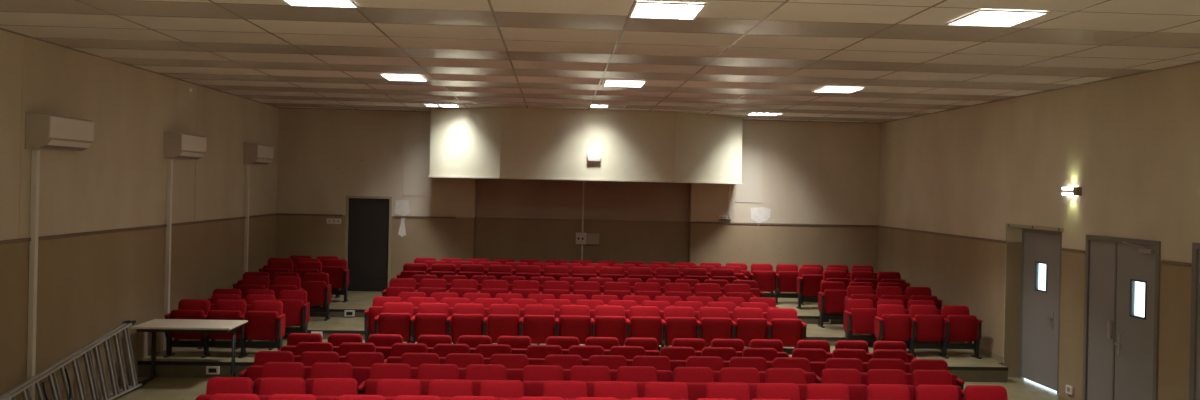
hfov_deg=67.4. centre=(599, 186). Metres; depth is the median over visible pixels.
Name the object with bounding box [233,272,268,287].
seat
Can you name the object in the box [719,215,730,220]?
outlet strip
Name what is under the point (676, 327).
seat cushion
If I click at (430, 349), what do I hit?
seat cushion
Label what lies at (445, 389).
seat
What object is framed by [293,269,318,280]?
seat cushion
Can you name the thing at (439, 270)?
seat
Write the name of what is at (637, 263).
seat
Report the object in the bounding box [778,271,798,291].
seat cushion
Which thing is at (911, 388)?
seat cushion
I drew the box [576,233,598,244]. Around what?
electrical box
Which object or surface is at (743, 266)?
seat
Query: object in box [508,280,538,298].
seat
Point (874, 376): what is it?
seat
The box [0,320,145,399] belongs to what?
railing
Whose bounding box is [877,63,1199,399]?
wall
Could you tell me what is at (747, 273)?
seat cushion
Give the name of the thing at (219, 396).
seat
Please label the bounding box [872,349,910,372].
seat
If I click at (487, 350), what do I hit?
seat
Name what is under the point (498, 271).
seat
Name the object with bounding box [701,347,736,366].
seat
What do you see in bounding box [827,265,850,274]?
seat
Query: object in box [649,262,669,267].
seat
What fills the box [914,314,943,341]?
seat cushion
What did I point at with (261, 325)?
seat cushion
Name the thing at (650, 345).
seat
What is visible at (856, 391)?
seat cushion
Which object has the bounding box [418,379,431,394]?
seat cushion
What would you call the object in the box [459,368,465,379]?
seat cushion
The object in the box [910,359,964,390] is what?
seat
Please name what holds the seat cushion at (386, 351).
on the seat at (383, 343)
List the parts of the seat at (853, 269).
backrest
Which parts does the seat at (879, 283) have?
backrest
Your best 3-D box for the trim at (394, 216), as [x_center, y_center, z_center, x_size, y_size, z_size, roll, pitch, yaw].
[-3.704,0.655,19.071,1.290,0.042,0.018,1,0,-3]
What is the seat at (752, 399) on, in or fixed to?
on the floor
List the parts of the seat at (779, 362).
backrest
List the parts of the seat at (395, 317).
frame, backrest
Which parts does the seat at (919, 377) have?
backrest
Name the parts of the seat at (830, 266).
backrest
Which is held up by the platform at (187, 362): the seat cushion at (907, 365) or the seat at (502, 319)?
the seat at (502, 319)
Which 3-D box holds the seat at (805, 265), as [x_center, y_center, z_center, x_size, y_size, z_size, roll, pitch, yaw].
[4.372,2.022,18.490,0.530,0.800,0.397,1,0,-3]
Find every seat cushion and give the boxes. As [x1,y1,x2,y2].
[171,310,204,338]
[196,394,212,399]
[208,310,241,339]
[237,284,264,298]
[245,311,277,339]
[246,365,262,380]
[254,378,263,394]
[258,395,270,399]
[264,269,289,280]
[269,285,296,298]
[276,299,303,325]
[281,346,295,354]
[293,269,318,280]
[294,355,300,361]
[301,281,325,305]
[304,366,311,379]
[305,378,316,393]
[315,396,339,399]
[322,266,343,288]
[333,346,338,352]
[339,356,345,362]
[352,367,369,394]
[364,379,380,394]
[369,306,382,333]
[375,347,390,359]
[379,313,410,341]
[384,396,396,399]
[386,287,413,296]
[387,357,400,362]
[400,271,425,277]
[411,367,418,378]
[413,307,417,315]
[415,313,446,340]
[418,287,444,296]
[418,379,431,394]
[427,347,433,352]
[429,271,454,278]
[439,357,445,363]
[440,397,451,399]
[449,288,476,297]
[449,307,453,315]
[451,314,482,342]
[458,272,482,278]
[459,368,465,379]
[470,348,475,353]
[470,380,483,395]
[480,288,507,297]
[484,308,488,317]
[484,358,490,364]
[487,272,511,279]
[488,314,518,342]
[495,397,519,399]
[506,368,523,381]
[508,284,512,291]
[511,348,526,355]
[512,289,538,298]
[515,273,539,279]
[520,308,524,335]
[523,381,545,396]
[524,315,554,343]
[528,358,544,364]
[539,285,542,293]
[543,289,569,298]
[544,273,568,280]
[555,309,559,317]
[559,315,590,343]
[562,349,568,354]
[563,369,570,380]
[569,285,573,291]
[572,274,596,280]
[574,290,600,299]
[582,359,588,365]
[583,381,597,396]
[590,310,594,317]
[595,316,625,344]
[600,274,624,281]
[604,290,630,299]
[604,350,609,354]
[610,370,616,380]
[625,310,629,318]
[626,359,632,365]
[629,275,652,281]
[630,316,661,344]
[634,382,647,397]
[635,291,661,300]
[645,350,659,355]
[656,370,672,381]
[657,275,680,282]
[659,311,663,319]
[665,317,696,345]
[666,291,692,300]
[670,360,685,372]
[684,382,708,399]
[685,276,708,282]
[694,311,698,319]
[696,292,722,301]
[701,317,731,345]
[712,276,736,283]
[713,371,719,381]
[723,361,729,366]
[726,292,752,301]
[734,273,744,279]
[736,318,766,346]
[736,351,741,356]
[742,270,749,279]
[746,383,758,399]
[750,288,760,296]
[753,271,775,291]
[759,371,765,382]
[767,361,772,368]
[771,318,801,346]
[777,352,787,356]
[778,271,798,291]
[796,384,807,399]
[802,274,822,295]
[805,372,815,383]
[810,362,824,377]
[824,290,846,312]
[826,278,850,289]
[845,384,866,399]
[850,308,876,333]
[851,294,877,308]
[854,279,878,289]
[861,373,866,384]
[862,362,867,372]
[867,353,872,361]
[881,279,905,290]
[881,295,907,308]
[882,314,910,340]
[905,363,910,372]
[905,385,914,399]
[906,373,911,384]
[908,354,913,362]
[910,295,936,306]
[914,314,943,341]
[947,315,976,341]
[951,374,956,384]
[953,385,961,399]
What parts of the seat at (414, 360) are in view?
backrest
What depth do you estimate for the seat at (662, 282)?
16.41 m
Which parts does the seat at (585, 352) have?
backrest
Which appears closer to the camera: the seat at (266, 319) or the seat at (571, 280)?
the seat at (266, 319)
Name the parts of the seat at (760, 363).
backrest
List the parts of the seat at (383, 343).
backrest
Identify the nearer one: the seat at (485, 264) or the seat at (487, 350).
the seat at (487, 350)
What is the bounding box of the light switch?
[327,218,340,223]
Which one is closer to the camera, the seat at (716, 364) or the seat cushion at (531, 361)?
the seat at (716, 364)
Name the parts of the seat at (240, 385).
backrest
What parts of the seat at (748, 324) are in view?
frame, backrest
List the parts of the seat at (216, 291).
backrest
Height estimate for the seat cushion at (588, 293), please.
0.430 m
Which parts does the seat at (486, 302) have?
backrest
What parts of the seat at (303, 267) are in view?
backrest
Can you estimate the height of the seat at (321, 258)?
0.800 m
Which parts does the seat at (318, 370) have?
backrest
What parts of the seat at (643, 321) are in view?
frame, backrest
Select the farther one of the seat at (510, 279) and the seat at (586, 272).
the seat at (586, 272)
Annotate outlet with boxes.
[40,145,86,150]
[174,156,200,159]
[252,162,268,164]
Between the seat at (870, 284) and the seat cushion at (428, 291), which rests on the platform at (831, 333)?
the seat at (870, 284)
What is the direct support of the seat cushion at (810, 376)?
on the seat at (779, 362)
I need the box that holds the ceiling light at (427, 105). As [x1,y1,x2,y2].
[423,104,458,106]
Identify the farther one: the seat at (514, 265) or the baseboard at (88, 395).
the seat at (514, 265)
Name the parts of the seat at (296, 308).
backrest, frame, panel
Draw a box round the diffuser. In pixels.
[382,75,425,80]
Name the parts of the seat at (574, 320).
frame, backrest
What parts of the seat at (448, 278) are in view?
backrest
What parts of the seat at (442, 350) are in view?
backrest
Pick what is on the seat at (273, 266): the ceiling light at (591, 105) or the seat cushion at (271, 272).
the seat cushion at (271, 272)
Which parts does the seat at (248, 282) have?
backrest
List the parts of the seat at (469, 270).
backrest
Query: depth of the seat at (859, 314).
14.95 m
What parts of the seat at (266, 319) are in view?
frame, panel, backrest, armrest, frame, panel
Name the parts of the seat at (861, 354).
backrest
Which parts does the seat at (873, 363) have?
backrest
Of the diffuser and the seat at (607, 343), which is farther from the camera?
the diffuser
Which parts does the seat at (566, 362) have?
backrest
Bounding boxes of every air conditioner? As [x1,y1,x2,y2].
[25,112,93,151]
[164,131,205,159]
[243,142,273,164]
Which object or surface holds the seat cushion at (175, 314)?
on the seat at (187, 308)
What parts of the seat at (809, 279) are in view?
panel, frame, backrest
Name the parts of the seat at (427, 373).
backrest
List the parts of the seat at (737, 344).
backrest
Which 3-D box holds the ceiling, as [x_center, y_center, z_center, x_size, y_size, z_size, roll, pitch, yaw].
[0.225,-1.704,8.341,13.466,0.412,23.240,1,0,-3]
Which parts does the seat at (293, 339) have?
backrest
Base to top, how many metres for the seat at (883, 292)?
0.800 m
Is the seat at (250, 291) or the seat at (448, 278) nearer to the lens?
the seat at (250, 291)
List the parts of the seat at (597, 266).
backrest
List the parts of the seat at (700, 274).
backrest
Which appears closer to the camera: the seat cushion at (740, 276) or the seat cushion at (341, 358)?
the seat cushion at (341, 358)
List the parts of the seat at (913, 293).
backrest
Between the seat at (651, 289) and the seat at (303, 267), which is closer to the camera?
the seat at (651, 289)
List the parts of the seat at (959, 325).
panel, frame, backrest, frame, panel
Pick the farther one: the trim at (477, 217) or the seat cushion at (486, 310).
the trim at (477, 217)
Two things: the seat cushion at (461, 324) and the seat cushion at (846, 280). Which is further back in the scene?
the seat cushion at (846, 280)
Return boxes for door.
[345,196,391,290]
[1003,223,1063,393]
[1082,235,1160,399]
[1189,242,1199,399]
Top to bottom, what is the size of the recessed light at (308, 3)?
0.014 m
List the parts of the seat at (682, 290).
backrest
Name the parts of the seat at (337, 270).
backrest, frame, panel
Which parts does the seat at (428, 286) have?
backrest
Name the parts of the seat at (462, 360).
backrest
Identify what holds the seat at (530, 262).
on the platform at (359, 301)
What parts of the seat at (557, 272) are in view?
backrest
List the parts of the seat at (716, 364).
backrest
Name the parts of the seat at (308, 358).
backrest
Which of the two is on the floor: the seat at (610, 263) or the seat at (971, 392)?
the seat at (971, 392)
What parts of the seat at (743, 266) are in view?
backrest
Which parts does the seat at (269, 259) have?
backrest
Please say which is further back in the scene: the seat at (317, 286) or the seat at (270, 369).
the seat at (317, 286)
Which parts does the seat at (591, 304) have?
backrest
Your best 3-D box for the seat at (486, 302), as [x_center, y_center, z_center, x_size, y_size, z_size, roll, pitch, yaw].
[-1.780,2.170,14.078,0.530,0.800,0.397,1,0,-3]
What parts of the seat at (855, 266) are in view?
backrest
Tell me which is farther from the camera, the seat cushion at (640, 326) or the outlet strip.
the outlet strip
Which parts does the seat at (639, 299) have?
backrest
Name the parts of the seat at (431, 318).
frame, panel, backrest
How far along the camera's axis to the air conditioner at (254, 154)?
16.97 m
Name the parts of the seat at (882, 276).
backrest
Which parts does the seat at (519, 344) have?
backrest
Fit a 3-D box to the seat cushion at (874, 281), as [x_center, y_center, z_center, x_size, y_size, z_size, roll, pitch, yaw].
[5.059,1.974,17.144,0.464,0.430,0.133,1,0,-3]
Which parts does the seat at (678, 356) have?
backrest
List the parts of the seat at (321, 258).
backrest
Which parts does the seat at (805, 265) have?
backrest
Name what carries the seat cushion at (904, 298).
on the seat at (883, 292)
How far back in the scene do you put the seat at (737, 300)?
15.05 m
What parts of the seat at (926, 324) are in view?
panel, frame, backrest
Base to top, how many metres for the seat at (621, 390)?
0.800 m
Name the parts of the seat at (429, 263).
backrest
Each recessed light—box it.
[282,0,359,7]
[380,74,428,81]
[603,80,645,86]
[628,1,706,19]
[812,87,864,92]
[945,9,1049,26]
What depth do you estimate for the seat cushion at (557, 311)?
14.00 m
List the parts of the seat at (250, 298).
backrest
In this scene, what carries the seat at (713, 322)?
on the platform at (187, 362)
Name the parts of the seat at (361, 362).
backrest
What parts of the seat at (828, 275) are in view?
backrest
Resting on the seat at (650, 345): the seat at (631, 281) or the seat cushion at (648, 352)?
the seat cushion at (648, 352)
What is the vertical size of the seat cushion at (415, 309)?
0.430 m
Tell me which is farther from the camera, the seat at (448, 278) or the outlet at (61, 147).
the seat at (448, 278)
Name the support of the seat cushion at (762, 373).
on the seat at (760, 363)
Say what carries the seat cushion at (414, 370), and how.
on the seat at (414, 360)
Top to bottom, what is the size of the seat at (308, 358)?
0.800 m
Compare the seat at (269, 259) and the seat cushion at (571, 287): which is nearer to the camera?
the seat cushion at (571, 287)
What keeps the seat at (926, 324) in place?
on the platform at (187, 362)
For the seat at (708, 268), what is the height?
0.800 m
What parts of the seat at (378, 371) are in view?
armrest, backrest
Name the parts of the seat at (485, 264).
backrest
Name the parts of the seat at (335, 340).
backrest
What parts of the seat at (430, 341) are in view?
backrest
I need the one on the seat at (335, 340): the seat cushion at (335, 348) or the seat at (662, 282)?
the seat cushion at (335, 348)
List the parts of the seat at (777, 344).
backrest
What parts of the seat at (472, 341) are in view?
backrest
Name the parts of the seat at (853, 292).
backrest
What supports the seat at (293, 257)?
on the platform at (359, 301)
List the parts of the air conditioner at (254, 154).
mounting plate, panel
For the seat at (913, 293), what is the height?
0.800 m
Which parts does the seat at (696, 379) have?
backrest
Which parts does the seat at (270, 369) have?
backrest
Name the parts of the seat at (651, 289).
backrest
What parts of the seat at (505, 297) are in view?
backrest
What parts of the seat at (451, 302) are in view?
backrest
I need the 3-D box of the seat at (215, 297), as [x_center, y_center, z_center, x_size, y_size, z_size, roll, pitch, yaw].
[-5.854,2.081,13.875,0.530,0.800,0.397,1,0,-3]
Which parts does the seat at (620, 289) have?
backrest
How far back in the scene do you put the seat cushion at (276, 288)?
15.16 m
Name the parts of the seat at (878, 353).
backrest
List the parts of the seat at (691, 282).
backrest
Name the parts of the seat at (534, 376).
backrest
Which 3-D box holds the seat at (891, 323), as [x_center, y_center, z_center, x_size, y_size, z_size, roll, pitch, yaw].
[4.680,2.311,14.400,0.530,0.800,0.397,1,0,-3]
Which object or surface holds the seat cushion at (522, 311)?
on the seat at (521, 303)
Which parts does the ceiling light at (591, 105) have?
plate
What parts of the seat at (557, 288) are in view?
backrest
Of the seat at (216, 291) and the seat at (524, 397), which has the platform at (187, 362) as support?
the seat at (216, 291)
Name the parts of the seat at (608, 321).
frame, backrest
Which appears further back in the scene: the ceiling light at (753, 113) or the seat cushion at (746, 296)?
the ceiling light at (753, 113)
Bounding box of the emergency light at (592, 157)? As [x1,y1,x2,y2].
[587,152,600,162]
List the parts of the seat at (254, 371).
armrest, backrest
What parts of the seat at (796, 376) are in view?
backrest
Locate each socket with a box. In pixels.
[206,366,219,373]
[344,310,354,316]
[576,233,586,244]
[1066,385,1073,394]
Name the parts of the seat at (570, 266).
backrest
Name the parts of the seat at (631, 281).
backrest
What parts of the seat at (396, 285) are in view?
backrest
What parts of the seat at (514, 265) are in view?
backrest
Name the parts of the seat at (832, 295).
panel, frame, backrest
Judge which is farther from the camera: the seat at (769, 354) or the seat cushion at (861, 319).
the seat cushion at (861, 319)
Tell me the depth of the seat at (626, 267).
17.76 m
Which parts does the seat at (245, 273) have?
backrest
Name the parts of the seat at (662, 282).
backrest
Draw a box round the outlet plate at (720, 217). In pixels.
[719,215,730,218]
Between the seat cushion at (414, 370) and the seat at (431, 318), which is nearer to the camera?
the seat cushion at (414, 370)
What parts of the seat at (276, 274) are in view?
backrest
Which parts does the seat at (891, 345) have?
backrest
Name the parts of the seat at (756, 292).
backrest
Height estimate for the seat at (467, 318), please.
0.800 m
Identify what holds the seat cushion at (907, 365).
on the seat at (878, 353)
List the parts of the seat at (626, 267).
backrest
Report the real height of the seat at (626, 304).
0.800 m
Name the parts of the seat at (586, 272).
backrest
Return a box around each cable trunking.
[27,150,39,399]
[163,159,172,349]
[244,165,249,272]
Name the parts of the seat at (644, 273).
backrest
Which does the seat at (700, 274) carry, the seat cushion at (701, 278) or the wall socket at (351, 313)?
the seat cushion at (701, 278)
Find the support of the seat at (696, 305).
on the platform at (187, 362)
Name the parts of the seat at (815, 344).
backrest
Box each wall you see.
[0,30,278,399]
[276,108,880,292]
[428,107,742,183]
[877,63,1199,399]
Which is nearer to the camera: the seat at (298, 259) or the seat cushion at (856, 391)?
the seat cushion at (856, 391)
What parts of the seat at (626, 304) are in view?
backrest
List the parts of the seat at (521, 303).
backrest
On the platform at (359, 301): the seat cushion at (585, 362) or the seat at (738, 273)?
the seat at (738, 273)
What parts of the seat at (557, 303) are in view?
backrest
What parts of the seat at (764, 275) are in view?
backrest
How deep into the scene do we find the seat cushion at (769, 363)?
11.30 m
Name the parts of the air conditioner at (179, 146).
mounting plate, panel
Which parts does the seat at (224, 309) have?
frame, backrest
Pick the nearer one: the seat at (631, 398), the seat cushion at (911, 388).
the seat at (631, 398)
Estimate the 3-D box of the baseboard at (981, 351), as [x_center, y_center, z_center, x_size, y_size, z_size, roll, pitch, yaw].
[6.144,2.699,16.798,0.012,0.089,5.540,1,0,-3]
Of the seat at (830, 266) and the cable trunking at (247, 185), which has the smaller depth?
the cable trunking at (247, 185)
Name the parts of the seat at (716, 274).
backrest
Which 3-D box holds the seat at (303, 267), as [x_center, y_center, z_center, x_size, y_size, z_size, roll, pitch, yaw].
[-5.431,1.807,16.689,0.584,0.800,0.397,1,0,-3]
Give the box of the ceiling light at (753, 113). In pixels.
[747,112,783,115]
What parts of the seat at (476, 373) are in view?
backrest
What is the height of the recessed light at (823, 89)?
0.014 m
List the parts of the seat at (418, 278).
backrest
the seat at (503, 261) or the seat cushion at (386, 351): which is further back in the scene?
the seat at (503, 261)
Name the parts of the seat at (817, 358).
backrest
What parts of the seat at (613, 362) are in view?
backrest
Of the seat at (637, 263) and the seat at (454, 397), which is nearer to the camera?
the seat at (454, 397)
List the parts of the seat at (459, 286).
backrest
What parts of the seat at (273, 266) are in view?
backrest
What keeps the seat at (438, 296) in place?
on the platform at (187, 362)
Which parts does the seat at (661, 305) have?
backrest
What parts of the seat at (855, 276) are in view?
backrest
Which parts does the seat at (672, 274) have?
backrest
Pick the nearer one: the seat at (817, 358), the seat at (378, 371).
the seat at (378, 371)
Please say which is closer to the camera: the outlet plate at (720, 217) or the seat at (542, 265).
the seat at (542, 265)
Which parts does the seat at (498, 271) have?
backrest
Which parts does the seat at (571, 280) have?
backrest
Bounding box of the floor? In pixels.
[90,377,1058,399]
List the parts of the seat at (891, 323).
panel, frame, backrest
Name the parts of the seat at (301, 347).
backrest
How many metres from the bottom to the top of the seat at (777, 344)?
0.800 m
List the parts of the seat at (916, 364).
backrest, armrest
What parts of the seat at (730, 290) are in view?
backrest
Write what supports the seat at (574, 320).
on the platform at (187, 362)
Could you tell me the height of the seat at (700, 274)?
0.800 m
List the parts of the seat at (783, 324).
frame, backrest, panel, frame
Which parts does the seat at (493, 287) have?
backrest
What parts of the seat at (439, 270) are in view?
backrest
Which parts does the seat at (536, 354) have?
backrest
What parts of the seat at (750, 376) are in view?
backrest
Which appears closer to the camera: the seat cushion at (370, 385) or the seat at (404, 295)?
the seat cushion at (370, 385)
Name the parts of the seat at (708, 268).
backrest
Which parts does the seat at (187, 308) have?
frame, backrest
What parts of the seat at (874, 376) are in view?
backrest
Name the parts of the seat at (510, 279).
backrest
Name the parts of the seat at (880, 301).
backrest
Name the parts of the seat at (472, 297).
backrest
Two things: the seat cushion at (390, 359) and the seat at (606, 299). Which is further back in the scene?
the seat at (606, 299)
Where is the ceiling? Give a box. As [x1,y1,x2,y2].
[0,0,1199,123]
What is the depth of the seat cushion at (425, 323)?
13.25 m
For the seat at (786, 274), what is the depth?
18.36 m
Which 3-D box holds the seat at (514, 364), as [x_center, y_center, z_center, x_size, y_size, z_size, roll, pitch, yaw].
[-1.086,2.413,10.629,0.584,0.800,0.397,1,0,-3]
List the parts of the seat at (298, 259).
backrest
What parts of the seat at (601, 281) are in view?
backrest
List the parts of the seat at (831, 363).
backrest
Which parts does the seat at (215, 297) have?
backrest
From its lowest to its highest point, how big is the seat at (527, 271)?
0.800 m
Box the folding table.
[131,319,247,381]
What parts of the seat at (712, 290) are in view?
backrest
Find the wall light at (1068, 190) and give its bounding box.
[1062,187,1081,194]
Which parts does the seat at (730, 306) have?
backrest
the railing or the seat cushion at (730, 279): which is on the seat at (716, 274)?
the seat cushion at (730, 279)
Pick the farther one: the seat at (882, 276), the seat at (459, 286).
the seat at (882, 276)
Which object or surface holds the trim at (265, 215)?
attached to the wall at (88, 285)
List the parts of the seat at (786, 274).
frame, backrest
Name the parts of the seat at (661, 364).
backrest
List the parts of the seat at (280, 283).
backrest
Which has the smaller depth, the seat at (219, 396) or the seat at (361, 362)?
the seat at (219, 396)
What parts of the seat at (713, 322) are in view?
frame, backrest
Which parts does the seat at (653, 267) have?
backrest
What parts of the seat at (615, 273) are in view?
backrest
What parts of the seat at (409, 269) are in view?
backrest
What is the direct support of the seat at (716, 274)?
on the platform at (359, 301)
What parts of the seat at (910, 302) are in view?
backrest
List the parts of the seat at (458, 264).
backrest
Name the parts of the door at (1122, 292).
handle plate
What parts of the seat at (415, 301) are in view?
backrest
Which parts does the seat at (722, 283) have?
backrest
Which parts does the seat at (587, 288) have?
backrest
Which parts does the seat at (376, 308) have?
frame, backrest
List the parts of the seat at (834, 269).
backrest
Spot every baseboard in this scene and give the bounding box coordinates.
[75,371,137,399]
[965,342,1002,361]
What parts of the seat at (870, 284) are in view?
backrest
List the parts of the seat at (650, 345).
backrest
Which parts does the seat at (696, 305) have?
backrest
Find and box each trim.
[0,213,277,244]
[19,38,24,237]
[194,86,197,220]
[278,213,342,216]
[394,216,455,218]
[476,216,688,222]
[691,222,877,226]
[878,225,1005,243]
[1061,248,1084,253]
[1162,260,1190,266]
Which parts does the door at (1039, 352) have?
edge trim, handle plate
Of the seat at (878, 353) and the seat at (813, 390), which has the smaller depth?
the seat at (813, 390)
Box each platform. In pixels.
[137,338,1007,381]
[283,316,964,345]
[310,291,843,323]
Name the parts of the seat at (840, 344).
backrest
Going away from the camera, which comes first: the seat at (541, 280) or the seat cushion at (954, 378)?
the seat cushion at (954, 378)
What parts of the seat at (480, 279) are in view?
backrest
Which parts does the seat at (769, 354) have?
backrest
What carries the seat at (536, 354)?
on the floor
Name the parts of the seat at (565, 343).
backrest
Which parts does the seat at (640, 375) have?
backrest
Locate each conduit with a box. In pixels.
[581,244,582,259]
[582,181,584,232]
[728,184,730,214]
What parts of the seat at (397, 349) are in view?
backrest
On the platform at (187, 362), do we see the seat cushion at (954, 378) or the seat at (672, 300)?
the seat at (672, 300)
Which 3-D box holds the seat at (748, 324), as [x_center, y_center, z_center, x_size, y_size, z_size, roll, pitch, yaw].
[2.237,2.257,13.608,0.530,0.800,0.397,1,0,-3]
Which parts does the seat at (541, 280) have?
backrest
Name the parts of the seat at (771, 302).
backrest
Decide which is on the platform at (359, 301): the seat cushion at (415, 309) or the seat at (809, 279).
the seat at (809, 279)
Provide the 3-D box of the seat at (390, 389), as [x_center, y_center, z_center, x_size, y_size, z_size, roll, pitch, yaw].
[-2.099,2.390,9.126,0.530,0.800,0.397,1,0,-3]
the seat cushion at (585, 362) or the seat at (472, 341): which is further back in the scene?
the seat at (472, 341)
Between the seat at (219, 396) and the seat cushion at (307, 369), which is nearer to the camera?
the seat at (219, 396)
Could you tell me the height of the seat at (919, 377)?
0.800 m
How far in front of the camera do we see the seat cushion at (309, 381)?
9.75 m
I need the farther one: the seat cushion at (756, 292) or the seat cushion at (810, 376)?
the seat cushion at (756, 292)
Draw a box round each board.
[735,140,762,202]
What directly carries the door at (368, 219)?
in the wall at (813, 172)
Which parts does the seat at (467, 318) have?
frame, panel, backrest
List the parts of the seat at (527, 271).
backrest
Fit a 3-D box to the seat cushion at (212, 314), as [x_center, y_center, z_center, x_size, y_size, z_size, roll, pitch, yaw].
[-5.480,2.027,13.155,0.464,0.430,0.133,1,0,-3]
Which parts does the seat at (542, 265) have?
backrest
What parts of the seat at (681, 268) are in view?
backrest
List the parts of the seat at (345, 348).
backrest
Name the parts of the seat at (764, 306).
backrest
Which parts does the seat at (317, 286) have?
backrest, frame, panel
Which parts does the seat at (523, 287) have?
backrest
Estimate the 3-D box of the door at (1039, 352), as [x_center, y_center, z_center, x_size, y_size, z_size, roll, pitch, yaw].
[6.479,1.780,13.245,0.307,2.400,1.590,1,0,-3]
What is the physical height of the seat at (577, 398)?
0.800 m
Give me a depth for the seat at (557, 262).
18.35 m
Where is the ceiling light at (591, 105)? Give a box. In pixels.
[590,104,625,107]
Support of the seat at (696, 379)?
on the floor
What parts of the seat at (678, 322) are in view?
frame, backrest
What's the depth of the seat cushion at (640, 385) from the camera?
9.92 m
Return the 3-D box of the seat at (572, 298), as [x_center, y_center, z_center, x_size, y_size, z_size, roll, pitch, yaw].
[-0.475,2.199,14.804,0.530,0.800,0.397,1,0,-3]
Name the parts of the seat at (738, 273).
backrest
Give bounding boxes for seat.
[164,299,210,356]
[195,377,252,399]
[198,294,240,348]
[201,300,246,357]
[207,289,241,302]
[210,393,259,399]
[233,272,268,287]
[233,276,269,298]
[236,294,275,349]
[238,300,285,357]
[239,351,293,380]
[241,289,274,300]
[253,362,303,394]
[258,377,305,399]
[259,258,291,271]
[263,261,293,280]
[264,276,302,298]
[268,394,315,399]
[269,272,298,285]
[269,290,309,340]
[277,333,321,354]
[289,255,311,265]
[293,258,319,269]
[293,261,323,306]
[294,342,332,361]
[300,351,338,379]
[301,273,331,320]
[305,362,352,393]
[312,378,357,399]
[316,256,339,297]
[322,259,348,301]
[328,334,362,352]
[338,342,375,362]
[338,395,384,399]
[345,352,383,394]
[358,363,410,394]
[364,296,401,342]
[368,334,402,359]
[374,302,412,342]
[376,379,420,399]
[382,278,415,296]
[384,343,427,362]
[395,395,440,399]
[396,263,427,277]
[398,292,425,301]
[400,353,438,378]
[407,297,435,341]
[410,303,448,342]
[412,275,436,289]
[414,258,436,262]
[414,279,446,296]
[417,335,451,352]
[417,364,458,394]
[424,260,446,273]
[427,264,455,278]
[428,379,472,399]
[431,292,457,302]
[433,344,469,363]
[441,258,462,263]
[441,297,469,341]
[442,275,466,289]
[445,353,483,379]
[446,279,477,297]
[447,303,483,343]
[451,261,473,273]
[451,396,496,399]
[456,264,483,278]
[456,293,490,343]
[457,335,491,353]
[465,364,505,395]
[467,258,488,263]
[471,276,495,290]
[475,298,503,317]
[475,344,511,364]
[477,280,507,297]
[478,261,500,274]
[480,380,523,399]
[483,304,519,342]
[484,265,511,279]
[490,354,527,381]
[492,293,522,343]
[493,259,514,264]
[497,336,530,355]
[501,276,525,291]
[505,262,527,275]
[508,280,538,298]
[508,298,536,335]
[513,265,539,279]
[519,259,540,264]
[519,304,554,343]
[519,396,563,399]
[523,365,562,396]
[527,294,554,303]
[527,345,561,364]
[530,276,554,293]
[532,262,554,276]
[537,299,569,344]
[539,281,569,298]
[541,266,568,280]
[543,381,586,399]
[545,260,566,265]
[545,354,581,380]
[546,336,579,354]
[555,305,590,345]
[559,263,581,276]
[559,277,583,291]
[559,294,586,304]
[568,345,603,365]
[569,266,596,280]
[570,281,600,299]
[570,366,609,396]
[571,260,592,265]
[574,397,617,399]
[575,299,603,317]
[585,337,618,354]
[586,263,608,276]
[588,277,612,293]
[589,355,626,380]
[590,305,625,345]
[591,295,617,304]
[594,381,637,399]
[597,261,618,266]
[597,267,624,281]
[601,282,630,299]
[609,300,636,318]
[610,346,645,365]
[613,264,634,276]
[617,278,641,292]
[617,366,656,397]
[619,295,649,345]
[623,261,644,266]
[624,338,659,355]
[625,267,652,281]
[625,306,661,351]
[630,398,671,399]
[631,282,661,300]
[633,356,673,381]
[640,264,661,276]
[642,301,669,344]
[644,382,687,399]
[646,278,670,293]
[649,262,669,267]
[653,267,680,282]
[655,296,681,305]
[660,306,696,347]
[660,347,695,372]
[662,283,692,300]
[666,265,688,277]
[672,338,705,355]
[673,367,713,399]
[674,262,695,267]
[675,279,699,293]
[675,301,702,319]
[681,268,708,282]
[686,296,712,306]
[686,356,723,381]
[693,265,714,278]
[693,283,722,301]
[696,307,731,345]
[697,398,736,399]
[700,263,721,268]
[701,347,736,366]
[704,279,728,294]
[706,302,735,346]
[706,382,749,399]
[709,268,738,283]
[711,339,744,356]
[718,297,744,307]
[719,266,747,279]
[720,367,759,399]
[723,284,755,301]
[725,263,749,279]
[729,357,766,382]
[731,307,766,347]
[732,280,764,296]
[740,302,768,319]
[742,348,777,368]
[746,297,778,346]
[750,264,775,297]
[750,339,790,356]
[752,399,789,399]
[756,383,799,399]
[766,308,806,354]
[766,368,807,399]
[773,357,820,383]
[775,264,798,304]
[792,348,826,377]
[796,267,822,308]
[797,340,831,358]
[801,264,822,304]
[806,383,848,399]
[818,281,846,327]
[821,270,850,313]
[821,369,866,399]
[825,267,849,278]
[825,358,866,384]
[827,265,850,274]
[832,349,867,372]
[835,340,872,361]
[843,299,876,340]
[844,286,877,331]
[849,282,875,294]
[850,271,878,289]
[851,268,876,278]
[852,265,876,275]
[866,384,909,399]
[867,369,914,399]
[868,359,911,384]
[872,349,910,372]
[873,341,916,362]
[874,304,910,347]
[876,286,907,308]
[877,271,909,290]
[877,282,905,294]
[877,299,908,313]
[906,287,941,309]
[907,300,941,350]
[909,305,943,357]
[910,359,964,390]
[912,370,963,399]
[915,385,958,399]
[939,305,981,358]
[964,385,1007,399]
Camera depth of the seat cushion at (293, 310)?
14.46 m
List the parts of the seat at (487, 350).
backrest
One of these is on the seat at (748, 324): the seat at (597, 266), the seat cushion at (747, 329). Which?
the seat cushion at (747, 329)
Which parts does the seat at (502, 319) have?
frame, panel, backrest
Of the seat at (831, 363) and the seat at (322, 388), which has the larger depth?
the seat at (831, 363)
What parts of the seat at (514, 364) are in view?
backrest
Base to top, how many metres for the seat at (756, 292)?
0.800 m
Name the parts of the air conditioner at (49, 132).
panel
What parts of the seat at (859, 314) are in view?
panel, frame, backrest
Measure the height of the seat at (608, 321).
0.800 m
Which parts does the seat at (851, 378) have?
backrest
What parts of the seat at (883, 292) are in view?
backrest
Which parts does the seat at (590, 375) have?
backrest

